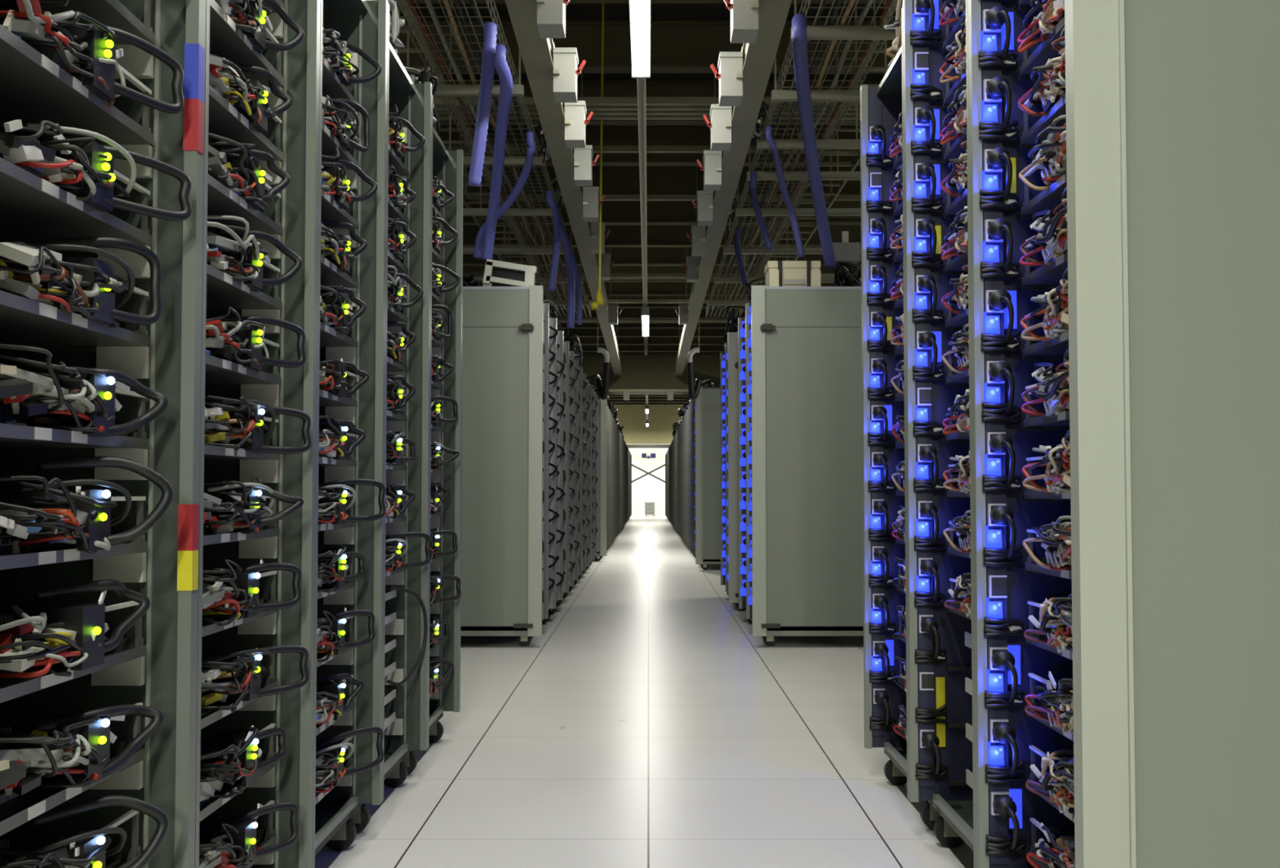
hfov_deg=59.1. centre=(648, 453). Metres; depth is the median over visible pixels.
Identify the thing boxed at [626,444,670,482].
brace
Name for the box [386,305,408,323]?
tray
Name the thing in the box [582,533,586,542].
tray
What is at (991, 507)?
outlet
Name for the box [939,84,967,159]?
cables
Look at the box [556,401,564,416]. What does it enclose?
tray
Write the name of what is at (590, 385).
rack
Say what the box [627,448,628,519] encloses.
rack
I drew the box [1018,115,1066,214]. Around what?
cables
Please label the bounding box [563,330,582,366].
cable tangle
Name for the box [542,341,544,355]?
tray
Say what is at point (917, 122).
outlet
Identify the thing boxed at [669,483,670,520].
rack
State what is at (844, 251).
junction box
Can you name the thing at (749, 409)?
light
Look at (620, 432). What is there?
rack
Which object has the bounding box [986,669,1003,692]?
light
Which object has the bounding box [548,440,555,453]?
tray
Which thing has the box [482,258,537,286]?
box
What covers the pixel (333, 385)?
tray
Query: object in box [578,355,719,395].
beam
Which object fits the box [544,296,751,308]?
trim
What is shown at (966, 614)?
tray
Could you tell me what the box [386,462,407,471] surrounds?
tray
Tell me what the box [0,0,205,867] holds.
rack
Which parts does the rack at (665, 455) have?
panel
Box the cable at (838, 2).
[718,0,842,308]
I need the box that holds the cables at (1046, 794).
[1027,773,1073,821]
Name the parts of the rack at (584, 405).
panel, panel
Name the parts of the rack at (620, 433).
panel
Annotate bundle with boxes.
[533,120,549,163]
[551,177,564,218]
[728,195,739,231]
[751,101,768,145]
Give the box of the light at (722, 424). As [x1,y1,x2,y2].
[721,423,724,436]
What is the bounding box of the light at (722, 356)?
[721,355,724,368]
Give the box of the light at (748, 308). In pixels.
[747,306,751,324]
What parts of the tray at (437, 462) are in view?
power cord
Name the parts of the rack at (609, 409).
panel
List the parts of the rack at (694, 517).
panel, panel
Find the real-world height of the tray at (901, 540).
0.026 m
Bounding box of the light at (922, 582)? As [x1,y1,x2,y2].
[915,575,929,591]
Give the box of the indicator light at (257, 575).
[254,572,260,578]
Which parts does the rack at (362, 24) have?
panel, panel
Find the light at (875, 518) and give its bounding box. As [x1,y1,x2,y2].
[870,513,880,528]
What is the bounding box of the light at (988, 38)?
[980,31,996,50]
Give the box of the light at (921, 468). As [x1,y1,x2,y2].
[915,462,928,478]
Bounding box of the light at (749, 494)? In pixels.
[748,493,751,510]
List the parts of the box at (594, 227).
lever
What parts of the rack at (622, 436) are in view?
panel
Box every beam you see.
[392,0,887,3]
[392,21,896,73]
[395,3,901,123]
[429,80,881,125]
[433,126,860,165]
[434,75,862,152]
[462,165,860,194]
[462,200,861,225]
[462,225,861,247]
[462,247,861,266]
[462,266,861,282]
[464,134,860,200]
[475,282,834,296]
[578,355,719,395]
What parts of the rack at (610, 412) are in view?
panel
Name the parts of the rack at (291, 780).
panel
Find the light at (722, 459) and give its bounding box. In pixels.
[721,457,724,471]
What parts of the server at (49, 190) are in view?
power cord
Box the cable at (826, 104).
[731,0,874,308]
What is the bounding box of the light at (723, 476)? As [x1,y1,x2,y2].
[722,475,724,488]
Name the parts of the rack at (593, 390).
panel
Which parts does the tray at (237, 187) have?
power cord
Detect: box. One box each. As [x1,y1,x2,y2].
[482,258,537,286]
[537,0,569,38]
[552,41,586,102]
[564,100,593,147]
[573,145,599,186]
[582,186,605,222]
[590,222,610,253]
[596,253,614,279]
[608,302,622,324]
[623,391,629,399]
[666,391,673,399]
[675,301,688,324]
[681,255,699,282]
[685,225,705,256]
[690,191,713,226]
[696,150,721,191]
[702,103,732,151]
[710,45,742,106]
[723,0,759,43]
[764,259,820,286]
[832,231,860,271]
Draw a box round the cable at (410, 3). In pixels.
[405,0,558,308]
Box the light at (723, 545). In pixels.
[722,544,724,557]
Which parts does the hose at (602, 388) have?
hanger rod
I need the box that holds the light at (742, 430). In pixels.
[740,428,746,444]
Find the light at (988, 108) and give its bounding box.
[981,100,997,122]
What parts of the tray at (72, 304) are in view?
power cord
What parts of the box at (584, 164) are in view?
lever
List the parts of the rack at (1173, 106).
status plate, status plate, status plate, status plate, panel, panel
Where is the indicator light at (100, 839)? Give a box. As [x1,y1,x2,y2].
[96,835,105,844]
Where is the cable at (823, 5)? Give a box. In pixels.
[711,0,826,308]
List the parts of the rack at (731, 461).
panel, panel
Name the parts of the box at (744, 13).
lever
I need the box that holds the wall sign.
[641,453,655,457]
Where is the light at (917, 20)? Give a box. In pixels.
[911,13,924,31]
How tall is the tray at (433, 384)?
0.026 m
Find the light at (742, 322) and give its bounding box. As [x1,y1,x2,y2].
[740,320,745,337]
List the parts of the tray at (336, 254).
power cord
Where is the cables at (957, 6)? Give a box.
[938,0,965,48]
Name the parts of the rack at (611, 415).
panel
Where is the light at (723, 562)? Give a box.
[722,561,725,574]
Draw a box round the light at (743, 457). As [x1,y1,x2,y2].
[740,449,746,466]
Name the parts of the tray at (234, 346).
power cord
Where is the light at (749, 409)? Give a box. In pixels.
[747,400,751,417]
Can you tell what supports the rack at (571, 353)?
on the floor
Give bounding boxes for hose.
[595,222,609,399]
[686,317,702,399]
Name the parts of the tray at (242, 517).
power cord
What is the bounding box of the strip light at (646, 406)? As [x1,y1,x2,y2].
[644,404,648,413]
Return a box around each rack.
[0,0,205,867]
[194,0,320,867]
[312,0,388,867]
[350,4,431,833]
[401,94,463,774]
[460,285,548,645]
[542,303,556,624]
[547,330,563,619]
[554,341,568,611]
[561,351,573,601]
[567,351,578,594]
[571,366,582,589]
[576,373,586,582]
[580,378,589,577]
[583,384,591,573]
[586,389,594,568]
[589,389,596,566]
[595,398,607,560]
[602,405,608,556]
[606,412,611,550]
[608,408,609,546]
[608,414,613,548]
[608,417,613,546]
[611,419,615,543]
[613,424,617,541]
[613,426,617,539]
[614,422,616,537]
[615,427,618,537]
[617,431,620,535]
[617,433,621,533]
[618,430,619,532]
[618,434,622,533]
[619,435,622,532]
[620,437,623,530]
[621,440,624,529]
[624,440,625,524]
[625,443,626,523]
[626,444,626,522]
[626,446,627,520]
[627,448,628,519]
[628,449,629,518]
[628,453,631,519]
[629,451,630,517]
[631,455,631,515]
[665,454,667,518]
[666,451,667,517]
[666,452,666,516]
[667,448,668,519]
[668,447,669,520]
[669,445,670,483]
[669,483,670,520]
[670,444,671,522]
[671,440,672,524]
[671,442,671,524]
[672,438,675,529]
[673,437,674,527]
[674,435,675,528]
[675,431,679,535]
[675,433,675,471]
[675,471,675,528]
[676,430,680,537]
[677,427,681,537]
[678,426,682,539]
[680,422,684,542]
[680,424,684,541]
[681,419,686,545]
[682,417,684,540]
[684,412,688,547]
[685,412,689,550]
[686,408,691,551]
[688,405,693,554]
[689,400,694,556]
[693,400,695,558]
[694,386,720,569]
[720,351,728,595]
[724,332,746,610]
[737,317,751,623]
[745,285,863,645]
[860,6,940,830]
[902,0,975,867]
[967,0,1279,867]
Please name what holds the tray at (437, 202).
on the rack at (446, 166)
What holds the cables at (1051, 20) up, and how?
in the rack at (1173, 106)
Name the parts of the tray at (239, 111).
power cord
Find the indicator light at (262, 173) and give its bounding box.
[259,170,265,176]
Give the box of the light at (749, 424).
[748,422,751,439]
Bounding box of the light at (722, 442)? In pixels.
[721,440,724,453]
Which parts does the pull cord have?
cord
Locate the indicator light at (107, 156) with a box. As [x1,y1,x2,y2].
[103,152,111,160]
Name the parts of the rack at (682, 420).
panel, panel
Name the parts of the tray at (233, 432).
power cord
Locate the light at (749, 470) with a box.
[748,469,751,487]
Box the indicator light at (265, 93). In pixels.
[262,90,268,96]
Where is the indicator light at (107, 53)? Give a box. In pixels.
[103,49,111,57]
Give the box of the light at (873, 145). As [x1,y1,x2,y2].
[867,140,878,153]
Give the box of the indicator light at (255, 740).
[253,737,258,744]
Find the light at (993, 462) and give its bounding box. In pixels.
[984,453,1001,475]
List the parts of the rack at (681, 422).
panel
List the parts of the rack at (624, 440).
panel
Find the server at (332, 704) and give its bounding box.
[315,672,364,735]
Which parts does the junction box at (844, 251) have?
post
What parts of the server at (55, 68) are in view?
power cord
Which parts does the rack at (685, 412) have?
panel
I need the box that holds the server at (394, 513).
[386,484,415,522]
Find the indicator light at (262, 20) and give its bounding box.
[259,17,265,23]
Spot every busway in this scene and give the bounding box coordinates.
[505,0,622,375]
[674,0,791,375]
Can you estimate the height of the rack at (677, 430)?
2.100 m
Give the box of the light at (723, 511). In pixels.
[722,510,724,522]
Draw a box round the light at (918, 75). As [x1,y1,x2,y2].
[912,69,925,84]
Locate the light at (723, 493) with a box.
[722,492,724,505]
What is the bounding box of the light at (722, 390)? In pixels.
[721,389,724,402]
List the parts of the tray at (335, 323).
power cord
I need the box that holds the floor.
[315,515,973,867]
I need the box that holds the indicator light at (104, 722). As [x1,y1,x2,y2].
[101,718,109,726]
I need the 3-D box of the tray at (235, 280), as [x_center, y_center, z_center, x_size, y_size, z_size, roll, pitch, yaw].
[-1.042,-0.370,2.048,0.695,0.128,0.562,0,-2,0]
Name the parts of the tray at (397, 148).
power cord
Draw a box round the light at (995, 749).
[986,741,1004,764]
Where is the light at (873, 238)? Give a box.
[868,233,879,247]
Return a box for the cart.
[644,502,655,515]
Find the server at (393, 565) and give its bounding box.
[385,531,431,577]
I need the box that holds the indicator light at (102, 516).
[98,512,106,520]
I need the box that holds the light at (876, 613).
[871,608,881,622]
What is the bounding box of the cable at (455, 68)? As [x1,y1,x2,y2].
[424,0,565,308]
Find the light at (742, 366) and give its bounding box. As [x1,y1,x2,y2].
[740,364,745,379]
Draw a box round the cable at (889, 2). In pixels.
[736,0,893,308]
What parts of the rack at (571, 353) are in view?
panel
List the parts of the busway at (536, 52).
hanger rod, hanger rod, hanger rod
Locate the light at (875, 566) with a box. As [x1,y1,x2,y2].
[870,560,881,574]
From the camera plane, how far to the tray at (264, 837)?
2.28 m
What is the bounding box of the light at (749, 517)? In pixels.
[748,516,751,533]
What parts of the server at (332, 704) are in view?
power cord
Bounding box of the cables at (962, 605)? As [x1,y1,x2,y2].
[943,572,971,619]
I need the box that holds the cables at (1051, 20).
[1017,0,1064,75]
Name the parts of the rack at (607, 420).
panel, panel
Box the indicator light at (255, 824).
[252,822,257,827]
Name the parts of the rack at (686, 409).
panel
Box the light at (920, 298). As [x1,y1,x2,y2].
[914,292,927,309]
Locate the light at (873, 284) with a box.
[868,279,879,292]
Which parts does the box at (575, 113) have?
lever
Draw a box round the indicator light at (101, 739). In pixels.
[97,735,106,743]
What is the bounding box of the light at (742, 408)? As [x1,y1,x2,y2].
[740,406,745,422]
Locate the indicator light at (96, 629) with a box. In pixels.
[93,626,101,634]
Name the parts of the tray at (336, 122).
power cord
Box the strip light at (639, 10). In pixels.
[629,0,650,78]
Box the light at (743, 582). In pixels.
[740,579,746,595]
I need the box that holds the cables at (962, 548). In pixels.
[943,510,970,558]
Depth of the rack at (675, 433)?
23.33 m
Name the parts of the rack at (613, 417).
panel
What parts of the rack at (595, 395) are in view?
panel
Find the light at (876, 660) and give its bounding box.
[871,655,881,671]
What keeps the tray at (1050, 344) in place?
on the tray at (1055, 342)
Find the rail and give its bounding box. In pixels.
[636,78,648,420]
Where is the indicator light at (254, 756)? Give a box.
[251,753,257,759]
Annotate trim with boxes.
[462,226,857,279]
[542,283,755,323]
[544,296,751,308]
[550,308,745,319]
[555,299,747,302]
[556,319,735,328]
[557,328,733,337]
[563,337,728,344]
[568,344,724,351]
[574,351,724,355]
[608,395,688,396]
[608,396,686,399]
[608,399,687,402]
[613,402,685,404]
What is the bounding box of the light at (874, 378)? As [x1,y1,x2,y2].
[869,373,879,387]
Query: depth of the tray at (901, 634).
3.39 m
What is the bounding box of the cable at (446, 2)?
[442,0,567,300]
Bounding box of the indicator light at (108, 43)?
[105,40,113,48]
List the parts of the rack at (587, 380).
panel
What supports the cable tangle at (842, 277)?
on the rack at (803, 344)
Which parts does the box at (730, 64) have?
lever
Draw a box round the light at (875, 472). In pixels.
[870,466,880,480]
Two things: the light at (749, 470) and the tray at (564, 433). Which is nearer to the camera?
the light at (749, 470)
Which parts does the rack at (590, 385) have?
panel, panel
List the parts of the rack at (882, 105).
panel, status plate, panel, status plate, panel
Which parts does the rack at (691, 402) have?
panel, panel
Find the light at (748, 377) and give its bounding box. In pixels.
[747,376,751,393]
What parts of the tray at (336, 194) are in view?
power cord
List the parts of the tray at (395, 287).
power cord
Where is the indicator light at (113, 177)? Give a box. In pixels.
[109,173,115,181]
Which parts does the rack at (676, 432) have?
panel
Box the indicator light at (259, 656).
[256,653,262,660]
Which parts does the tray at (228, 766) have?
power cord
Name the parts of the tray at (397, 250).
power cord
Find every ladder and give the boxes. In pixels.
[389,0,537,273]
[755,0,901,273]
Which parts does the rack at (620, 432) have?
panel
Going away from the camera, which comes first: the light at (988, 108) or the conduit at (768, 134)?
the light at (988, 108)
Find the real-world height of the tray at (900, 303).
0.026 m
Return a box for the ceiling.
[389,3,896,126]
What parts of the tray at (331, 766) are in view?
power cord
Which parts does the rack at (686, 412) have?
panel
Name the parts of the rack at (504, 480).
panel, handle, handle, panel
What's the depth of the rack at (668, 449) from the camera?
32.06 m
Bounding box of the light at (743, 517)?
[740,514,746,530]
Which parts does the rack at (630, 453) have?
panel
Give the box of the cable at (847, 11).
[724,0,855,308]
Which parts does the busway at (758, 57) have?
hanger rod, hanger rod, hanger rod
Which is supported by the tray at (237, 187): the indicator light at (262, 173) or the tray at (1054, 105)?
the indicator light at (262, 173)
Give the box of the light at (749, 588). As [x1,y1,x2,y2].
[748,586,751,604]
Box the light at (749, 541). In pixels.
[748,540,751,557]
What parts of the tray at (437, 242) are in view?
power cord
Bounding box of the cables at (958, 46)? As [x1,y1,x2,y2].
[939,19,966,104]
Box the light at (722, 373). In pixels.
[721,372,724,385]
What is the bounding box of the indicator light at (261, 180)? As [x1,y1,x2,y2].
[258,177,264,183]
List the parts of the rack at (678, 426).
panel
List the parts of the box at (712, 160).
lever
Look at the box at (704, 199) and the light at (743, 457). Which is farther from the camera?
the light at (743, 457)
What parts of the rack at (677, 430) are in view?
panel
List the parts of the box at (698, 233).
lever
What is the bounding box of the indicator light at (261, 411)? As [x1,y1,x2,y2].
[258,408,264,414]
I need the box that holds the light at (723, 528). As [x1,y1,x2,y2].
[722,527,724,540]
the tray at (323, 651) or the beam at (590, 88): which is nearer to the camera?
the tray at (323, 651)
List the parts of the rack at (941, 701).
status plate, status plate, status plate, status plate, shelf rail, panel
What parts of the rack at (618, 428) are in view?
panel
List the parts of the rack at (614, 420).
panel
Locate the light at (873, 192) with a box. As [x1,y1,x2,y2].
[867,186,878,199]
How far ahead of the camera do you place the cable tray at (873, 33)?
6.98 m
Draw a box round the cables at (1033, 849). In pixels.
[1027,846,1059,867]
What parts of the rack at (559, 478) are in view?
panel, panel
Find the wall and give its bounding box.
[613,404,684,515]
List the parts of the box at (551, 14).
lever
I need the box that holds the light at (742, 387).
[740,385,745,401]
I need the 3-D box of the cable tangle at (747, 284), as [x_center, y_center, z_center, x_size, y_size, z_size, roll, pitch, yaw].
[0.855,-1.077,7.632,0.420,0.248,0.406,0,-2,-3]
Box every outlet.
[869,126,881,141]
[869,172,881,187]
[870,218,881,233]
[870,265,882,279]
[871,311,882,326]
[871,358,883,373]
[871,404,883,419]
[871,452,883,466]
[871,499,884,513]
[871,546,884,560]
[872,593,884,608]
[872,640,884,655]
[873,688,884,703]
[914,0,928,15]
[914,52,928,70]
[915,107,928,125]
[915,163,929,181]
[915,218,929,237]
[915,275,930,293]
[916,331,931,349]
[916,387,931,405]
[917,444,932,462]
[917,501,932,518]
[918,557,933,575]
[918,614,933,632]
[919,671,933,689]
[920,728,933,747]
[982,9,1001,32]
[983,79,1001,102]
[984,149,1002,172]
[984,219,1003,242]
[985,289,1004,312]
[986,360,1004,383]
[986,431,1005,454]
[987,503,1006,525]
[988,574,1007,597]
[989,646,1007,669]
[989,719,1008,742]
[990,791,1008,814]
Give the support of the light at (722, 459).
attached to the rack at (722, 354)
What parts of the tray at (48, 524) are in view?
power cord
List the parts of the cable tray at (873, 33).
hanger rod, hanger rod, hanger rod, hanger rod, hanger rod, hanger rod, hanger rod, hanger rod, hanger rod, hanger rod, hanger rod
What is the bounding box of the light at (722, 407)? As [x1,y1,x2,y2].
[721,406,724,419]
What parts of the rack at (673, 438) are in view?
panel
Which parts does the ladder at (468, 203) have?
hanger rod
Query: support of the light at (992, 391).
on the rack at (1173, 106)
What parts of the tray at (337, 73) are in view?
power cord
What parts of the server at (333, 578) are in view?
power cord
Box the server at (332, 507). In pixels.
[318,478,386,531]
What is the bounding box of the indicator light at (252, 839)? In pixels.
[250,837,255,844]
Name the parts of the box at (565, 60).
lever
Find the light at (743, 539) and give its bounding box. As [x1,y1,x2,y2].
[740,536,746,552]
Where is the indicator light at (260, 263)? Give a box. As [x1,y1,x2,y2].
[257,260,262,266]
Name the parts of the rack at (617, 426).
panel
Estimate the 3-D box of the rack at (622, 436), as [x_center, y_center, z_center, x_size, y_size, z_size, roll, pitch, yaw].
[-1.020,0.650,24.269,0.920,2.100,0.605,0,-2,0]
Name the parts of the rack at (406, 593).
panel, blank plate, panel, loose cord, panel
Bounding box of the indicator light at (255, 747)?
[252,744,257,750]
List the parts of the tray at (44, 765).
power cord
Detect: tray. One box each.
[0,0,155,44]
[0,24,154,145]
[0,157,152,245]
[0,236,161,347]
[0,343,168,448]
[0,422,149,448]
[0,456,173,569]
[0,579,150,702]
[0,702,164,835]
[0,741,145,835]
[0,795,168,867]
[105,845,140,867]
[199,723,286,822]
[199,800,298,867]
[200,644,308,728]
[201,559,301,636]
[203,475,303,545]
[203,523,279,545]
[204,306,305,385]
[204,394,311,460]
[204,444,279,460]
[206,214,302,310]
[207,132,290,235]
[208,53,292,160]
[209,0,304,87]
[256,829,275,860]
[261,0,284,12]
[315,697,355,735]
[315,725,383,804]
[316,636,353,666]
[317,580,355,599]
[318,415,365,466]
[318,456,356,466]
[318,521,355,531]
[319,358,369,406]
[319,389,357,406]
[320,146,377,229]
[320,219,367,288]
[320,255,358,288]
[320,284,366,347]
[320,322,357,347]
[321,94,370,169]
[322,27,382,111]
[385,561,406,577]
[386,265,423,323]
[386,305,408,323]
[386,320,416,372]
[386,357,407,372]
[386,374,415,421]
[386,410,407,421]
[386,430,415,471]
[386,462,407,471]
[386,515,406,522]
[387,165,416,225]
[387,197,408,225]
[387,217,417,273]
[387,255,408,273]
[388,104,425,176]
[388,146,408,176]
[394,0,591,316]
[429,617,448,652]
[429,657,453,697]
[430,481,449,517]
[430,528,457,562]
[430,551,441,562]
[430,575,461,606]
[431,209,457,263]
[431,248,443,263]
[431,262,460,305]
[431,293,443,305]
[431,304,452,347]
[431,337,443,347]
[431,355,453,389]
[431,382,443,389]
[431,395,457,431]
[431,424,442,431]
[431,438,459,473]
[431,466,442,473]
[431,508,442,517]
[432,176,454,219]
[432,206,444,219]
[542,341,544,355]
[542,539,543,553]
[542,589,543,603]
[548,394,555,407]
[548,416,557,430]
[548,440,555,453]
[548,462,557,475]
[548,485,555,498]
[548,508,557,522]
[548,531,555,544]
[548,554,557,568]
[548,577,555,591]
[549,325,558,338]
[549,348,555,361]
[549,371,557,384]
[555,571,564,586]
[556,360,564,373]
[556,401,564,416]
[556,444,564,458]
[556,486,564,501]
[556,528,564,543]
[563,351,565,364]
[563,391,565,403]
[563,430,565,442]
[563,470,565,481]
[563,509,565,521]
[563,548,565,560]
[568,358,573,368]
[568,376,575,386]
[568,395,573,404]
[568,413,575,423]
[568,431,573,441]
[568,449,575,460]
[568,468,573,478]
[568,486,574,497]
[568,506,573,515]
[568,524,574,534]
[568,542,573,551]
[568,560,574,571]
[573,367,579,377]
[573,400,579,412]
[573,435,579,446]
[573,470,579,481]
[573,505,579,515]
[573,539,579,551]
[582,471,586,480]
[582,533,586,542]
[706,0,902,316]
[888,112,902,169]
[889,164,902,216]
[889,214,902,262]
[889,262,903,308]
[890,314,903,355]
[890,360,904,401]
[891,414,904,448]
[891,460,905,495]
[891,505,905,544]
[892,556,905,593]
[893,154,902,169]
[893,201,902,216]
[893,604,906,642]
[893,655,906,692]
[893,705,906,741]
[894,249,902,262]
[894,297,903,308]
[894,345,903,355]
[895,393,904,401]
[895,440,904,448]
[896,487,905,495]
[896,534,905,544]
[896,582,905,593]
[897,629,906,642]
[897,678,905,689]
[897,724,906,741]
[940,141,967,215]
[941,205,968,271]
[941,264,968,327]
[942,323,968,383]
[942,389,969,439]
[944,189,967,215]
[945,248,968,271]
[945,309,968,327]
[946,368,968,383]
[946,430,969,439]
[946,486,970,497]
[947,543,970,558]
[947,602,970,619]
[1017,27,1066,145]
[1018,0,1043,5]
[1019,186,1067,285]
[1020,267,1068,355]
[1021,173,1066,214]
[1021,348,1069,426]
[1022,335,1068,355]
[1022,429,1071,498]
[1022,515,1071,579]
[1023,410,1069,426]
[1023,593,1072,660]
[1024,485,1071,498]
[1024,671,1073,741]
[1025,557,1071,579]
[1025,745,1074,822]
[1026,628,1072,660]
[1026,817,1075,867]
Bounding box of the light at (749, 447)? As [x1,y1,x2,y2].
[748,446,751,463]
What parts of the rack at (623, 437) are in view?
panel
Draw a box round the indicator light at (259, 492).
[256,489,262,496]
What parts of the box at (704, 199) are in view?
lever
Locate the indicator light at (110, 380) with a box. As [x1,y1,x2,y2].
[106,376,115,384]
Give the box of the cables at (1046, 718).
[1028,701,1073,741]
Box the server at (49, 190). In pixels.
[0,120,191,245]
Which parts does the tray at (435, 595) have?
power cord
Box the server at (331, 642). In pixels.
[316,607,375,666]
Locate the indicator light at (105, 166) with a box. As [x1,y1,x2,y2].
[102,162,110,170]
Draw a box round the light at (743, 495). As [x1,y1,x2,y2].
[740,493,746,509]
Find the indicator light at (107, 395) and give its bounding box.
[103,391,111,399]
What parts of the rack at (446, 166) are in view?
panel, panel, panel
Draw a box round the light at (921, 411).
[915,404,928,421]
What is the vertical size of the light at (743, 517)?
0.110 m
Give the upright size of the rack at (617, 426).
2.100 m
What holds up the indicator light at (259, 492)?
on the tray at (242, 517)
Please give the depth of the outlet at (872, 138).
3.59 m
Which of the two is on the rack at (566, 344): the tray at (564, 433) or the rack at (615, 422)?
the tray at (564, 433)
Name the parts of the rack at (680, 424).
panel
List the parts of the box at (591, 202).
lever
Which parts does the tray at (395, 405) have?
power cord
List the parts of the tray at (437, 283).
power cord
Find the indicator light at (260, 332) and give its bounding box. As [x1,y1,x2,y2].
[257,329,262,335]
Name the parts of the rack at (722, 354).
panel, panel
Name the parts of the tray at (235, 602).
power cord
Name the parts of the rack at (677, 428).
panel, panel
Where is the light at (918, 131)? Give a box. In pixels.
[912,124,925,141]
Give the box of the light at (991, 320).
[982,311,999,333]
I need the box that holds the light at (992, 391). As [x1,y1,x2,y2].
[983,382,1000,402]
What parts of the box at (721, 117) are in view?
lever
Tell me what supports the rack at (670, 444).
on the floor
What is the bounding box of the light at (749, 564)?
[748,563,751,581]
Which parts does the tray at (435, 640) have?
power cord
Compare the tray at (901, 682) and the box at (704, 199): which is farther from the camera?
the box at (704, 199)
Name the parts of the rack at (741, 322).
panel, panel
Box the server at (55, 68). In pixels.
[0,0,184,145]
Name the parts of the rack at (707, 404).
panel, panel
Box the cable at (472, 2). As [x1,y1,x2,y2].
[469,0,584,308]
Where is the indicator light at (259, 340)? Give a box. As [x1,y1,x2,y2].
[256,337,262,342]
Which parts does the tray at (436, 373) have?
power cord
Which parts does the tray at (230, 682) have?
power cord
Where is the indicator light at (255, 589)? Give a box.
[253,586,258,593]
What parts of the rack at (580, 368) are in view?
panel, panel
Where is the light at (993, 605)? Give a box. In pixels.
[986,597,1002,617]
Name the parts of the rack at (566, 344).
panel, panel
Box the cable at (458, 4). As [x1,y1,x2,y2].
[453,0,577,306]
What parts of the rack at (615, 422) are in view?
panel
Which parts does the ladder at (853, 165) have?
hanger rod, hanger rod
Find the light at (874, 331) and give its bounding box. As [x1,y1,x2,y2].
[869,326,879,340]
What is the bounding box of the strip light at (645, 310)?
[641,306,648,336]
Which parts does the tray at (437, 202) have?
power cord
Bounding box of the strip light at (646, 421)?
[645,420,648,426]
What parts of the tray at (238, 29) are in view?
power cord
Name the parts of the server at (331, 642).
power cord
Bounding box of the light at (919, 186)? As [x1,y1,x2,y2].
[913,180,926,197]
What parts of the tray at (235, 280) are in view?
power cord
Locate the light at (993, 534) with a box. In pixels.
[985,525,1002,547]
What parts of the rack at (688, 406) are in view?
panel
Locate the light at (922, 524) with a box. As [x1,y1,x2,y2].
[915,518,928,536]
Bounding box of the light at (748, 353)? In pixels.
[747,352,751,370]
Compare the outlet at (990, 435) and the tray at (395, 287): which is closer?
the outlet at (990, 435)
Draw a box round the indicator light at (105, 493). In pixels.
[102,489,111,497]
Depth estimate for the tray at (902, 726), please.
3.40 m
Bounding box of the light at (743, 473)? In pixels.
[740,471,746,487]
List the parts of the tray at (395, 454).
power cord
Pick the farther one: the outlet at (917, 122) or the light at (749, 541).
the light at (749, 541)
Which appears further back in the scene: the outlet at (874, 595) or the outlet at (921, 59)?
the outlet at (874, 595)
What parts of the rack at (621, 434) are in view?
panel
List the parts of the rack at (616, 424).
panel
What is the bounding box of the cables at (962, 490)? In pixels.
[942,450,970,497]
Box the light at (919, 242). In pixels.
[913,235,926,251]
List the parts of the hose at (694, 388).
hanger rod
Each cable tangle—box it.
[365,0,404,54]
[404,66,440,133]
[462,271,483,286]
[542,295,560,329]
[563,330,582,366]
[589,373,609,402]
[606,399,614,414]
[613,408,619,426]
[617,424,623,437]
[671,422,678,437]
[676,408,684,427]
[683,396,689,414]
[688,378,715,404]
[721,306,745,346]
[742,276,765,311]
[832,262,861,286]
[884,0,902,67]
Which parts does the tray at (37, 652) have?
power cord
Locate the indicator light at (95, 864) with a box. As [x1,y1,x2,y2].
[93,861,102,867]
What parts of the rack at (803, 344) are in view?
panel, handle, handle, panel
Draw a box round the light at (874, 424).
[869,419,879,432]
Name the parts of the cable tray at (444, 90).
hanger rod, hanger rod, hanger rod, hanger rod, hanger rod, hanger rod, hanger rod, hanger rod, hanger rod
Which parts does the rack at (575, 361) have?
panel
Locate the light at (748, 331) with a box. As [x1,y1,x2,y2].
[747,329,751,346]
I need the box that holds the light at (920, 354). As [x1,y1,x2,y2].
[914,348,927,366]
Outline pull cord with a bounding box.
[590,3,604,310]
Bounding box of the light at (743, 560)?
[740,557,746,573]
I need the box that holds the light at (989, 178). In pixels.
[982,170,998,190]
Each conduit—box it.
[467,22,497,186]
[473,131,536,258]
[481,44,512,260]
[545,190,560,291]
[560,216,575,328]
[570,247,582,324]
[733,227,747,286]
[749,170,773,250]
[764,125,805,257]
[791,13,836,267]
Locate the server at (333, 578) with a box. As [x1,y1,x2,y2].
[317,545,364,599]
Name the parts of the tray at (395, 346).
power cord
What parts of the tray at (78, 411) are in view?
power cord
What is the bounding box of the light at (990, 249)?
[982,240,999,262]
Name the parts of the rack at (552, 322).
panel, panel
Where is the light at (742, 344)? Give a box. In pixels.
[740,342,745,358]
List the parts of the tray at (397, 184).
power cord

